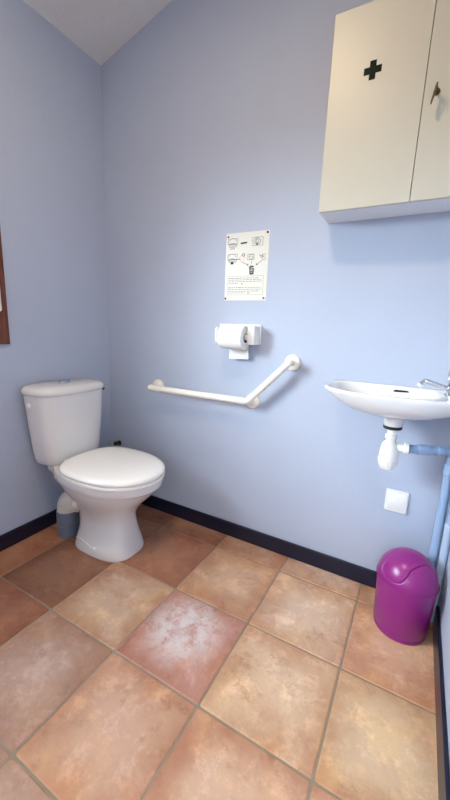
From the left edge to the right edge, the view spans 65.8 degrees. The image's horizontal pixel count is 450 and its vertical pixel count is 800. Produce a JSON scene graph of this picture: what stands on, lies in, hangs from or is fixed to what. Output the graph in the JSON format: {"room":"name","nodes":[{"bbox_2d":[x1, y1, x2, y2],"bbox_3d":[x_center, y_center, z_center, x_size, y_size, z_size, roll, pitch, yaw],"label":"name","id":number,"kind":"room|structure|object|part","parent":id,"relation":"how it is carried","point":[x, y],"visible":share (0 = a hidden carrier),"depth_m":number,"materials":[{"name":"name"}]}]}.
{"room":"public restroom","nodes":[
{"label":"public restroom","id":0,"kind":"room"},
{"bbox_2d":[0,0,111,534],"bbox_3d":[-1.300,-0.337,1.027,0.120,2.403,2.590,9,13,28],"label":"wall","id":1,"kind":"structure","parent":0,"point":[53,222],"depth_m":1.64,"materials":[{"name":"blue paint"}]},
{"bbox_2d":[0,230,9,343],"bbox_3d":[-1.358,-0.595,0.727,0.113,0.986,1.688,9,13,28],"label":"window","id":2,"kind":"structure","parent":1,"relation":"in","point":[4,325],"depth_m":1.50,"materials":[{"name":"brown wood"}]},
{"bbox_2d":[0,509,56,551],"bbox_3d":[-1.286,0.750,1.222,0.011,0.078,2.350,9,13,28],"label":"baseboard","id":3,"kind":"structure","parent":1,"relation":"attached to","point":[8,539],"depth_m":1.74,"materials":[{"name":"black tile"}]},
{"bbox_2d":[23,0,171,64],"bbox_3d":[-0.406,-1.691,0.267,2.033,0.628,2.590,9,13,28],"label":"ceiling","id":4,"kind":"structure","parent":0,"point":[100,28],"depth_m":1.55,"materials":[{"name":"white paint"}]},
{"bbox_2d":[0,504,438,799],"bbox_3d":[-0.512,0.937,0.818,1.793,0.060,2.350,9,13,28],"label":"floor","id":5,"kind":"structure","parent":0,"point":[203,663],"depth_m":1.08,"materials":[{"name":"tile"}]},
{"bbox_2d":[21,378,164,561],"bbox_3d":[-0.578,0.318,1.690,0.665,0.788,0.443,9,13,28],"label":"toilet","id":6,"kind":"object","parent":5,"relation":"on","point":[106,485],"visible":1,"depth_m":1.61,"materials":[{"name":"white ceramic"}]},
{"bbox_3d":[-0.774,-0.065,1.715,0.198,0.043,0.398,9,13,28],"label":"cistern lid","id":7,"kind":"part","parent":6,"relation":"part of","materials":[{"name":"white ceramic"}]},
{"bbox_3d":[-0.506,0.326,1.623,0.471,0.015,0.394,9,13,28],"label":"seat","id":8,"kind":"part","parent":6,"relation":"part of","materials":[{"name":"white plastic"}]},
{"bbox_3d":[-0.505,0.302,1.617,0.473,0.031,0.396,9,13,28],"label":"seat lid","id":9,"kind":"part","parent":6,"relation":"part of","materials":[{"name":"white plastic"}]},
{"bbox_2d":[373,547,439,644],"bbox_3d":[0.663,0.698,1.281,0.207,0.309,0.207,9,13,28],"label":"waste bin","id":10,"kind":"object","parent":5,"relation":"on","point":[407,589],"visible":1,"depth_m":1.21,"materials":[{"name":"purple plastic"}]},
{"bbox_2d":[376,547,439,599],"bbox_3d":[0.666,0.604,1.262,0.207,0.097,0.207,9,13,28],"label":"lid","id":11,"kind":"object","parent":10,"relation":"attached to","point":[405,572],"depth_m":1.21,"materials":[{"name":"purple plastic"}]},
{"bbox_2d":[101,0,449,570],"bbox_3d":[0.146,-0.649,1.587,1.793,2.898,0.120,9,13,28],"label":"wall","id":12,"kind":"structure","parent":0,"point":[214,112],"depth_m":1.52,"materials":[{"name":"blue paint"}]},
{"bbox_2d":[148,354,300,408],"bbox_3d":[-0.053,-0.111,1.684,0.822,0.268,0.084,9,13,28],"label":"grab bar","id":13,"kind":"object","parent":12,"relation":"attached to","point":[292,362],"visible":1,"depth_m":1.61,"materials":[{"name":"white plastic"}]},
{"bbox_2d":[215,323,261,344],"bbox_3d":[0.044,-0.299,1.575,0.216,0.090,0.112,9,13,28],"label":"toilet roll holder","id":14,"kind":"object","parent":12,"relation":"attached to","point":[253,336],"visible":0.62,"depth_m":1.53,"materials":[{"name":"white plastic"}]},
{"bbox_3d":[-0.018,-0.299,1.604,0.008,0.074,0.102,9,13,28],"label":"bracket arm","id":15,"kind":"part","parent":14,"relation":"part of","materials":[{"name":"white plastic"}]},
{"bbox_2d":[217,325,248,358],"bbox_3d":[0.039,-0.258,1.568,0.119,0.152,0.106,9,13,28],"label":"toilet roll","id":16,"kind":"object","parent":14,"relation":"hanging from","point":[230,337],"visible":0.91,"depth_m":1.53,"materials":[{"name":"white paper"}]},
{"bbox_3d":[0.127,-0.287,1.546,0.034,0.082,0.064,9,13,28],"label":"bracket arm","id":17,"kind":"part","parent":14,"relation":"part of","materials":[{"name":"white plastic"}]},
{"bbox_2d":[224,230,269,300],"bbox_3d":[0.094,-0.595,1.555,0.210,0.290,0.002,9,13,28],"label":"instruction sheet","id":18,"kind":"object","parent":12,"relation":"attached to","point":[247,253],"visible":1,"depth_m":1.55,"materials":[{"name":"white paper"}]},
{"bbox_2d":[141,495,376,588],"bbox_3d":[0.061,0.682,1.807,1.771,0.078,0.011,9,13,28],"label":"baseboard","id":19,"kind":"structure","parent":12,"relation":"attached to","point":[337,566],"depth_m":1.71,"materials":[{"name":"black tile"}]},
{"bbox_2d":[319,0,449,223],"bbox_3d":[0.626,-0.923,1.103,0.568,0.581,0.155,9,13,28],"label":"upper cabinet","id":20,"kind":"object","parent":12,"relation":"attached to","point":[387,148],"visible":0.94,"depth_m":1.09,"materials":[{"name":"beige paint"}]},
{"bbox_3d":[0.720,-0.893,0.979,0.280,0.581,0.016,9,13,28],"label":"door","id":21,"kind":"part","parent":20,"relation":"part of","materials":[{"name":"beige paint"}]},
{"bbox_2d":[430,82,438,103],"bbox_3d":[0.606,-0.882,1.006,0.014,0.052,0.043,10,14,34],"label":"key","id":22,"kind":"object","parent":20,"relation":"in","point":[436,86],"visible":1,"depth_m":1.00,"materials":[{"name":"gold metal"}]},
{"bbox_2d":[324,370,449,427],"bbox_3d":[0.590,-0.015,1.207,0.485,0.219,0.300,9,13,28],"label":"washbasin","id":23,"kind":"object","parent":12,"relation":"attached to","point":[396,404],"visible":1,"depth_m":1.15,"materials":[{"name":"white ceramic"}]},
{"bbox_2d":[324,380,449,419],"bbox_3d":[0.589,0.012,1.213,0.485,0.090,0.300,9,13,28],"label":"basin","id":24,"kind":"object","parent":23,"relation":"in","point":[389,402],"depth_m":1.14,"materials":[{"name":"white ceramic"}]},
{"bbox_2d":[378,424,408,469],"bbox_3d":[0.608,0.172,1.251,0.097,0.162,0.069,9,13,28],"label":"trap","id":25,"kind":"object","parent":23,"relation":"attached to","point":[389,451],"visible":0.96,"depth_m":1.24,"materials":[{"name":"white plastic"}]},
{"bbox_2d":[417,370,449,396],"bbox_3d":[0.710,-0.062,1.149,0.130,0.093,0.048,9,13,28],"label":"tap","id":26,"kind":"object","parent":23,"relation":"on","point":[425,381],"depth_m":1.15,"materials":[{"name":"silver metal"}]},
{"bbox_2d":[384,488,408,514],"bbox_3d":[0.689,0.408,1.399,0.082,0.091,0.011,9,13,28],"label":"wall plate","id":27,"kind":"object","parent":12,"relation":"attached to","point":[395,500],"visible":1,"depth_m":1.39,"materials":[{"name":"white plastic"}]},
{"bbox_2d":[409,444,449,568],"bbox_3d":[0.728,0.498,1.305,0.180,0.692,0.038,2,12,0],"label":"pipe","id":28,"kind":"object","parent":12,"relation":"attached to","point":[418,449],"visible":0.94,"depth_m":1.26,"materials":[{"name":"plastic"}]},
{"bbox_2d":[438,546,449,764],"bbox_3d":[0.379,-0.347,0.071,0.120,2.948,2.590,9,13,28],"label":"wall","id":29,"kind":"structure","parent":0,"point":[444,600],"depth_m":1.10,"materials":[{"name":"blue paint"}]},
{"bbox_2d":[430,506,449,622],"bbox_3d":[0.811,0.435,1.253,0.028,0.843,0.028,9,13,28],"label":"supply pipe","id":30,"kind":"object","parent":29,"relation":"attached to","point":[445,545],"visible":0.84,"depth_m":1.27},
{"bbox_2d":[433,606,449,799],"bbox_3d":[0.244,0.991,0.340,0.011,0.090,2.250,9,13,28],"label":"baseboard","id":31,"kind":"structure","parent":29,"relation":"attached to","point":[443,767],"depth_m":0.94,"materials":[{"name":"black tile"}]}
]}

